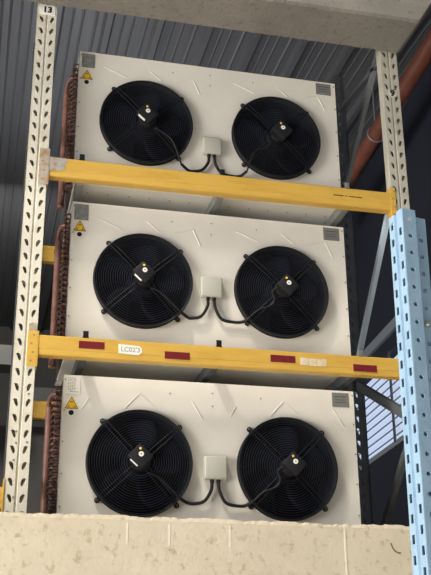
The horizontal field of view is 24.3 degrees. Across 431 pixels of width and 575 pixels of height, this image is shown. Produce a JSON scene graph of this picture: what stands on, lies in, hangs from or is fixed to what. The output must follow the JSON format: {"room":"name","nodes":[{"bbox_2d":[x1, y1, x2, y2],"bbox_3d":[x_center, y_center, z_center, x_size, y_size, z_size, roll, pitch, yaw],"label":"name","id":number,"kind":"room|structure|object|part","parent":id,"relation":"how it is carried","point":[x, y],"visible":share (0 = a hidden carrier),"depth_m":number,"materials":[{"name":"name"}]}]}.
{"room":"warehouse","nodes":[
{"label":"warehouse","id":0,"kind":"room"},
{"bbox_2d":[0,425,52,513],"bbox_3d":[-2.181,2.532,10.497,6.100,2.180,0.100,5,-22,-13],"label":"wall partition","id":1,"kind":"structure","parent":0,"point":[37,433],"depth_m":10.73,"materials":[{"name":"grey metal"}]},
{"bbox_2d":[32,387,58,420],"bbox_3d":[-0.615,1.365,11.086,2.980,0.320,0.200,5,-22,-13],"label":"trim","id":2,"kind":"structure","parent":1,"relation":"attached to","point":[40,394],"depth_m":10.75,"materials":[{"name":"grey metal"}]},
{"bbox_2d":[0,326,56,426],"bbox_3d":[-2.505,2.419,12.672,6.800,4.000,0.100,5,-22,-13],"label":"wall","id":3,"kind":"structure","parent":0,"point":[45,377],"depth_m":13.16,"materials":[{"name":"grey metal"}]},
{"bbox_2d":[0,512,412,574],"bbox_3d":[-0.245,1.834,3.255,5.800,2.149,0.257,5,-22,-13],"label":"wall","id":4,"kind":"structure","parent":0,"point":[37,543],"depth_m":3.52,"materials":[{"name":"concrete"}]},
{"bbox_2d":[0,0,430,331],"bbox_3d":[-1.424,-1.096,9.193,6.836,0.050,9.420,5,-22,-13],"label":"ceiling","id":5,"kind":"structure","parent":0,"point":[77,29],"depth_m":7.66,"materials":[{"name":"grey metal"}]},
{"bbox_2d":[342,28,430,187],"bbox_3d":[1.321,-1.518,7.365,0.148,0.653,3.503,4,-22,-10],"label":"pipe","id":6,"kind":"object","parent":5,"relation":"hanging from","point":[420,61],"visible":0.7,"depth_m":7.17,"materials":[{"name":"red metal"}]},
{"bbox_3d":[1.234,-1.450,7.813,0.011,0.448,0.011,15,-26,-33],"label":"hanger rod","id":7,"kind":"part","parent":6,"relation":"part of","materials":[{"name":"silver metal"}]},
{"bbox_2d":[23,0,430,52],"bbox_3d":[-1.027,-2.092,4.627,4.260,1.608,0.255,5,-22,-13],"label":"concrete beam","id":8,"kind":"structure","parent":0,"point":[384,25],"depth_m":4.62,"materials":[{"name":"concrete"}]},
{"bbox_2d":[336,62,430,526],"bbox_3d":[1.349,1.010,9.199,0.120,4.000,9.160,3,-22,-8],"label":"wall","id":9,"kind":"structure","parent":0,"point":[416,113],"depth_m":8.31,"materials":[{"name":"grey metal"}]},
{"bbox_2d":[355,317,403,470],"bbox_3d":[1.434,0.910,8.442,0.130,0.995,1.930,3,-22,-8],"label":"window","id":10,"kind":"structure","parent":9,"relation":"in","point":[390,328],"depth_m":8.45,"materials":[{"name":"grey"}]},
{"bbox_3d":[1.433,0.780,8.493,0.020,0.060,1.840,3,-22,-8],"label":"louvre pane","id":11,"kind":"part","parent":10,"relation":"part of","materials":[{"name":"blue"}]},
{"bbox_3d":[1.433,0.714,8.520,0.020,0.060,1.840,3,-22,-8],"label":"louvre pane","id":12,"kind":"part","parent":10,"relation":"part of","materials":[{"name":"blue"}]},
{"bbox_3d":[1.436,1.109,8.363,0.020,0.060,1.840,3,-22,-8],"label":"louvre pane","id":13,"kind":"part","parent":10,"relation":"part of","materials":[{"name":"blue"}]},
{"bbox_3d":[1.434,0.912,8.441,0.020,0.060,1.840,3,-22,-8],"label":"louvre pane","id":14,"kind":"part","parent":10,"relation":"part of","materials":[{"name":"blue"}]},
{"bbox_3d":[1.435,0.978,8.415,0.020,0.060,1.840,3,-22,-8],"label":"louvre pane","id":15,"kind":"part","parent":10,"relation":"part of","materials":[{"name":"blue"}]},
{"bbox_3d":[1.435,1.044,8.389,0.020,0.060,1.840,3,-22,-8],"label":"louvre pane","id":16,"kind":"part","parent":10,"relation":"part of","materials":[{"name":"blue"}]},
{"bbox_3d":[1.434,0.846,8.467,0.020,0.060,1.840,3,-22,-8],"label":"louvre pane","id":17,"kind":"part","parent":10,"relation":"part of","materials":[{"name":"blue"}]},
{"bbox_3d":[1.436,1.175,8.336,0.020,0.060,1.840,3,-22,-8],"label":"louvre pane","id":18,"kind":"part","parent":10,"relation":"part of","materials":[{"name":"blue"}]},
{"bbox_3d":[1.437,1.242,8.310,0.020,0.060,1.840,3,-22,-8],"label":"louvre pane","id":19,"kind":"part","parent":10,"relation":"part of","materials":[{"name":"blue"}]},
{"bbox_3d":[1.438,1.308,8.284,0.020,0.060,1.840,3,-22,-8],"label":"louvre pane","id":20,"kind":"part","parent":10,"relation":"part of","materials":[{"name":"blue"}]},
{"bbox_3d":[-1.342,2.722,7.833,6.600,0.150,9.165,5,-22,-13],"label":"floor","id":21,"kind":"structure","parent":0,"visible":0},
{"bbox_2d":[0,3,56,512],"bbox_3d":[-0.839,-0.136,4.501,0.135,2.700,0.770,5,-22,-13],"label":"post","id":22,"kind":"object","parent":21,"relation":"on","point":[22,377],"visible":0.95,"depth_m":4.11,"materials":[{"name":"grey metal"}]},
{"bbox_2d":[0,478,4,511],"bbox_3d":[-1.568,0.732,3.569,1.590,0.150,0.051,5,-22,-13],"label":"beam","id":23,"kind":"structure","parent":22,"relation":"attached to","point":[2,487],"depth_m":3.72,"materials":[{"name":"yellow metal"}]},
{"bbox_3d":[-0.764,-1.262,4.546,0.071,0.054,0.002,5,-22,-13],"label":"number plate","id":24,"kind":"part","parent":22,"relation":"part of","materials":[{"name":"white"}]},
{"bbox_2d":[26,323,399,379],"bbox_3d":[0.042,0.302,4.151,1.626,0.198,0.050,5,-22,-13],"label":"beam","id":25,"kind":"structure","parent":22,"relation":"attached to","point":[38,346],"depth_m":4.11,"materials":[{"name":"yellow metal"}]},
{"bbox_2d":[71,331,88,375],"bbox_3d":[-0.610,0.358,4.359,0.032,0.099,0.766,5,-22,-13],"label":"crossbar","id":26,"kind":"object","parent":25,"relation":"on","point":[79,365],"visible":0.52,"depth_m":4.16,"materials":[{"name":"metal"}]},
{"bbox_2d":[193,340,221,382],"bbox_3d":[-0.073,0.402,4.480,0.032,0.099,0.766,5,-22,-13],"label":"crossbar","id":27,"kind":"object","parent":25,"relation":"on","point":[205,374],"visible":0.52,"depth_m":4.30,"materials":[{"name":"metal"}]},
{"bbox_2d":[48,201,350,389],"bbox_3d":[-0.084,0.067,4.554,1.302,0.693,0.588,5,-22,-13],"label":"condenser unit","id":28,"kind":"object","parent":27,"relation":"on","point":[127,273],"visible":0.96,"depth_m":4.40,"materials":[{"name":"grey metal"}]},
{"bbox_3d":[-0.676,0.037,4.483,0.009,0.673,0.443,5,-22,-13],"label":"coil plate","id":29,"kind":"part","parent":28,"relation":"part of","materials":[{"name":"brown metal"}]},
{"bbox_3d":[-0.428,-0.063,4.335,0.156,0.128,0.067,5,-22,-13],"label":"blade","id":30,"kind":"part","parent":28,"relation":"part of","materials":[{"name":"black"}]},
{"bbox_3d":[-0.400,0.069,4.271,0.133,0.167,0.045,19,-29,-41],"label":"blade","id":31,"kind":"part","parent":28,"relation":"part of","materials":[{"name":"black metal"}]},
{"bbox_3d":[-0.323,-0.114,4.388,0.155,0.144,0.030,-5,-22,11],"label":"blade","id":32,"kind":"part","parent":28,"relation":"part of","materials":[{"name":"black"}]},
{"bbox_2d":[96,236,189,324],"bbox_3d":[-0.305,-0.037,4.271,0.408,0.408,0.014,5,-22,-13],"label":"grille","id":33,"kind":"object","parent":28,"relation":"attached to","point":[137,283],"depth_m":4.26,"materials":[{"name":"black metal"}]},
{"bbox_3d":[-0.246,0.099,4.315,0.167,0.136,0.059,7,-23,-17],"label":"blade","id":34,"kind":"part","parent":28,"relation":"part of","materials":[{"name":"black metal"}]},
{"bbox_3d":[-0.208,-0.041,4.382,0.135,0.156,0.067,5,-22,-13],"label":"blade","id":35,"kind":"part","parent":28,"relation":"part of","materials":[{"name":"black"}]},
{"bbox_2d":[56,359,339,389],"bbox_3d":[-0.073,0.406,4.495,1.242,0.010,0.352,5,-22,-13],"label":"tray","id":36,"kind":"object","parent":28,"relation":"on","point":[91,368],"depth_m":4.44,"materials":[{"name":"white metal"}]},
{"bbox_3d":[0.172,0.000,4.463,0.152,0.134,0.067,5,-22,-13],"label":"blade","id":37,"kind":"part","parent":28,"relation":"part of","materials":[{"name":"black"}]},
{"bbox_3d":[0.211,0.123,4.408,0.132,0.165,0.039,19,-29,-40],"label":"blade","id":38,"kind":"part","parent":28,"relation":"part of","materials":[{"name":"black metal"}]},
{"bbox_3d":[0.265,-0.067,4.521,0.159,0.140,0.035,-5,-22,11],"label":"blade","id":39,"kind":"part","parent":28,"relation":"part of","materials":[{"name":"black"}]},
{"bbox_2d":[238,248,325,334],"bbox_3d":[0.297,0.012,4.406,0.408,0.408,0.014,5,-22,-13],"label":"grille","id":40,"kind":"object","parent":28,"relation":"attached to","point":[277,293],"depth_m":4.40,"materials":[{"name":"black metal"}]},
{"bbox_3d":[0.364,0.143,4.453,0.169,0.133,0.060,6,-23,-17],"label":"blade","id":41,"kind":"part","parent":28,"relation":"part of","materials":[{"name":"black metal"}]},
{"bbox_3d":[0.393,-0.003,4.521,0.137,0.159,0.067,5,-22,-13],"label":"blade","id":42,"kind":"part","parent":28,"relation":"part of","materials":[{"name":"black plastic"}]},
{"bbox_3d":[0.533,-0.245,4.606,0.076,0.063,0.001,5,-22,-13],"label":"name plate","id":43,"kind":"part","parent":28,"relation":"part of","materials":[{"name":"grey metal"}]},
{"bbox_2d":[324,350,362,390],"bbox_3d":[0.533,0.451,4.616,0.032,0.099,0.766,5,-22,-13],"label":"crossbar","id":44,"kind":"object","parent":25,"relation":"on","point":[339,384],"visible":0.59,"depth_m":4.45,"materials":[{"name":"metal"}]},
{"bbox_2d":[38,148,396,222],"bbox_3d":[0.035,-0.447,4.448,1.626,0.170,0.050,5,-22,-13],"label":"beam","id":45,"kind":"structure","parent":22,"relation":"attached to","point":[50,168],"depth_m":4.42,"materials":[{"name":"yellow metal"}]},
{"bbox_2d":[63,154,84,239],"bbox_3d":[-0.662,-0.381,4.641,0.032,0.124,0.766,5,-22,-13],"label":"crossbar","id":46,"kind":"object","parent":45,"relation":"on","point":[78,187],"visible":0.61,"depth_m":4.39,"materials":[{"name":"black metal"}]},
{"bbox_2d":[205,169,224,214],"bbox_3d":[-0.057,-0.332,4.777,0.032,0.124,0.766,5,-22,-13],"label":"crossbar","id":47,"kind":"object","parent":45,"relation":"on","point":[215,203],"visible":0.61,"depth_m":4.52,"materials":[{"name":"black metal"}]},
{"bbox_2d":[57,51,340,230],"bbox_3d":[-0.090,-0.657,4.841,1.302,0.693,0.588,5,-22,-13],"label":"condenser unit","id":48,"kind":"object","parent":47,"relation":"on","point":[122,110],"visible":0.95,"depth_m":4.68,"materials":[{"name":"grey metal"}]},
{"bbox_3d":[-0.682,-0.687,4.770,0.009,0.673,0.443,5,-22,-13],"label":"coil plate","id":49,"kind":"part","parent":48,"relation":"part of","materials":[{"name":"brown metal"}]},
{"bbox_3d":[-0.434,-0.787,4.622,0.156,0.129,0.067,5,-22,-13],"label":"blade","id":50,"kind":"part","parent":48,"relation":"part of","materials":[{"name":"black"}]},
{"bbox_3d":[-0.406,-0.655,4.559,0.133,0.167,0.045,19,-29,-41],"label":"blade","id":51,"kind":"part","parent":48,"relation":"part of","materials":[{"name":"black"}]},
{"bbox_3d":[-0.329,-0.838,4.675,0.155,0.144,0.030,-5,-22,11],"label":"blade","id":52,"kind":"part","parent":48,"relation":"part of","materials":[{"name":"black plastic"}]},
{"bbox_2d":[102,83,190,160],"bbox_3d":[-0.311,-0.761,4.558,0.408,0.408,0.014,5,-22,-13],"label":"grille","id":53,"kind":"object","parent":48,"relation":"attached to","point":[146,127],"depth_m":4.55,"materials":[{"name":"black metal"}]},
{"bbox_3d":[-0.252,-0.626,4.602,0.167,0.136,0.059,7,-23,-17],"label":"blade","id":54,"kind":"part","parent":48,"relation":"part of","materials":[{"name":"black"}]},
{"bbox_3d":[-0.214,-0.765,4.669,0.135,0.156,0.067,5,-22,-13],"label":"blade","id":55,"kind":"part","parent":48,"relation":"part of","materials":[{"name":"black"}]},
{"bbox_2d":[67,193,328,225],"bbox_3d":[-0.079,-0.318,4.782,1.242,0.010,0.352,5,-22,-13],"label":"tray","id":56,"kind":"object","parent":48,"relation":"on","point":[97,198],"depth_m":4.64,"materials":[{"name":"white metal"}]},
{"bbox_3d":[0.166,-0.724,4.750,0.152,0.134,0.067,5,-22,-13],"label":"blade","id":57,"kind":"part","parent":48,"relation":"part of","materials":[{"name":"black"}]},
{"bbox_3d":[0.205,-0.601,4.696,0.132,0.165,0.039,19,-29,-40],"label":"blade","id":58,"kind":"part","parent":48,"relation":"part of","materials":[{"name":"black plastic"}]},
{"bbox_3d":[0.259,-0.791,4.808,0.159,0.140,0.035,-5,-22,11],"label":"blade","id":59,"kind":"part","parent":48,"relation":"part of","materials":[{"name":"black"}]},
{"bbox_2d":[235,99,317,174],"bbox_3d":[0.291,-0.713,4.693,0.408,0.408,0.014,5,-22,-13],"label":"grille","id":60,"kind":"object","parent":48,"relation":"attached to","point":[273,140],"depth_m":4.69,"materials":[{"name":"black metal"}]},
{"bbox_3d":[0.358,-0.581,4.740,0.169,0.133,0.060,6,-23,-17],"label":"blade","id":61,"kind":"part","parent":48,"relation":"part of","materials":[{"name":"black"}]},
{"bbox_3d":[0.387,-0.727,4.808,0.137,0.159,0.067,5,-22,-13],"label":"blade","id":62,"kind":"part","parent":48,"relation":"part of","materials":[{"name":"black"}]},
{"bbox_3d":[0.527,-0.969,4.893,0.076,0.063,0.001,5,-22,-13],"label":"name plate","id":63,"kind":"part","parent":48,"relation":"part of","materials":[{"name":"grey metal"}]},
{"bbox_2d":[323,182,349,226],"bbox_3d":[0.515,-0.286,4.904,0.032,0.124,0.766,5,-22,-13],"label":"crossbar","id":64,"kind":"object","parent":45,"relation":"on","point":[337,215],"visible":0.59,"depth_m":4.66,"materials":[{"name":"grey metal"}]},
{"bbox_2d":[40,375,360,524],"bbox_3d":[-0.078,0.818,4.256,1.302,0.735,0.588,5,-22,-13],"label":"condenser unit","id":65,"kind":"object","parent":21,"relation":"on","point":[145,448],"visible":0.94,"depth_m":4.12,"materials":[{"name":"grey metal"}]},
{"bbox_3d":[-0.670,0.767,4.194,0.009,0.673,0.443,5,-22,-13],"label":"coil plate","id":66,"kind":"part","parent":65,"relation":"part of","materials":[{"name":"grey"}]},
{"bbox_2d":[68,377,75,391],"bbox_3d":[-0.578,0.396,4.066,0.044,0.060,0.001,5,-22,-13],"label":"print","id":67,"kind":"object","parent":65,"relation":"on","point":[71,380],"depth_m":4.06,"materials":[{"name":"grey paper"}]},
{"bbox_3d":[-0.422,0.668,4.045,0.156,0.128,0.067,5,-22,-13],"label":"blade","id":68,"kind":"part","parent":65,"relation":"part of","materials":[{"name":"black"}]},
{"bbox_3d":[-0.394,0.800,3.982,0.133,0.167,0.045,19,-29,-41],"label":"blade","id":69,"kind":"part","parent":65,"relation":"part of","materials":[{"name":"black"}]},
{"bbox_3d":[-0.317,0.617,4.098,0.155,0.144,0.030,-5,-22,11],"label":"blade","id":70,"kind":"part","parent":65,"relation":"part of","materials":[{"name":"black"}]},
{"bbox_2d":[89,412,189,513],"bbox_3d":[-0.299,0.694,3.981,0.408,0.408,0.014,5,-22,-13],"label":"grille","id":71,"kind":"object","parent":65,"relation":"attached to","point":[104,423],"depth_m":3.97,"materials":[{"name":"black metal"}]},
{"bbox_3d":[-0.240,0.829,4.025,0.167,0.136,0.059,7,-23,-17],"label":"blade","id":72,"kind":"part","parent":65,"relation":"part of","materials":[{"name":"black metal"}]},
{"bbox_3d":[-0.202,0.690,4.092,0.135,0.156,0.067,5,-22,-13],"label":"blade","id":73,"kind":"part","parent":65,"relation":"part of","materials":[{"name":"black"}]},
{"bbox_3d":[0.178,0.731,4.173,0.152,0.134,0.067,5,-22,-13],"label":"blade","id":74,"kind":"part","parent":65,"relation":"part of","materials":[{"name":"black"}]},
{"bbox_3d":[0.217,0.854,4.119,0.132,0.165,0.039,19,-29,-40],"label":"blade","id":75,"kind":"part","parent":65,"relation":"part of","materials":[{"name":"black metal"}]},
{"bbox_3d":[0.271,0.663,4.231,0.159,0.140,0.035,-5,-22,11],"label":"blade","id":76,"kind":"part","parent":65,"relation":"part of","materials":[{"name":"black"}]},
{"bbox_2d":[241,420,335,517],"bbox_3d":[0.303,0.742,4.116,0.408,0.408,0.014,5,-22,-13],"label":"grille","id":77,"kind":"object","parent":65,"relation":"attached to","point":[282,471],"depth_m":4.11,"materials":[{"name":"black metal"}]},
{"bbox_3d":[0.370,0.873,4.163,0.169,0.133,0.060,6,-23,-17],"label":"blade","id":78,"kind":"part","parent":65,"relation":"part of","materials":[{"name":"black metal"}]},
{"bbox_3d":[0.399,0.727,4.231,0.137,0.159,0.067,5,-22,-13],"label":"blade","id":79,"kind":"part","parent":65,"relation":"part of","materials":[{"name":"black"}]},
{"bbox_2d":[334,396,345,402],"bbox_3d":[0.538,0.483,4.316,0.054,0.029,0.001,5,-22,-13],"label":"print","id":80,"kind":"object","parent":65,"relation":"on","point":[337,399],"depth_m":4.32,"materials":[{"name":"metal"}]},
{"bbox_3d":[0.539,0.486,4.316,0.076,0.063,0.001,5,-22,-13],"label":"name plate","id":81,"kind":"part","parent":65,"relation":"part of","materials":[{"name":"grey metal"}]},
{"bbox_2d":[330,50,410,524],"bbox_3d":[0.777,-0.023,4.871,0.128,2.742,0.772,4,-22,-11],"label":"frame","id":82,"kind":"object","parent":21,"relation":"on","point":[399,171],"visible":0.52,"depth_m":4.87,"materials":[{"name":"grey metal"}]},
{"bbox_2d":[32,401,53,420],"bbox_3d":[-0.102,0.626,4.782,1.560,0.082,0.045,5,-22,-13],"label":"beam","id":83,"kind":"structure","parent":82,"relation":"attached to","point":[39,407],"depth_m":4.60,"materials":[{"name":"yellow metal"}]},
{"bbox_2d":[42,245,62,264],"bbox_3d":[-0.108,-0.103,5.071,1.560,0.082,0.045,5,-22,-13],"label":"beam","id":84,"kind":"structure","parent":82,"relation":"attached to","point":[48,251],"depth_m":4.89,"materials":[{"name":"yellow metal"}]},
{"bbox_3d":[0.855,-0.938,4.831,0.045,0.045,0.002,5,-22,-13],"label":"number plate","id":85,"kind":"part","parent":82,"relation":"part of","materials":[{"name":"white plastic"}]},
{"bbox_3d":[1.044,0.411,-3.360,18.000,0.100,13.835,5,-22,-13],"label":"ground","id":86,"kind":"structure","parent":0,"visible":0},
{"bbox_2d":[389,208,430,574],"bbox_3d":[0.587,1.134,2.570,0.130,2.935,0.130,9,-23,-21],"label":"post","id":87,"kind":"object","parent":86,"relation":"on","point":[408,238],"visible":1,"depth_m":2.92,"materials":[{"name":"blue metal"}]},
{"bbox_3d":[-4.618,0.532,7.870,0.100,4.000,9.160,5,-22,-13],"label":"wall","id":88,"kind":"structure","parent":0,"visible":0},
{"bbox_2d":[0,344,11,372],"bbox_3d":[-3.432,0.602,9.618,2.980,0.200,0.300,5,-22,-13],"label":"trim","id":89,"kind":"structure","parent":88,"relation":"attached to","point":[5,350],"depth_m":9.79,"materials":[{"name":"grey metal"}]}
]}

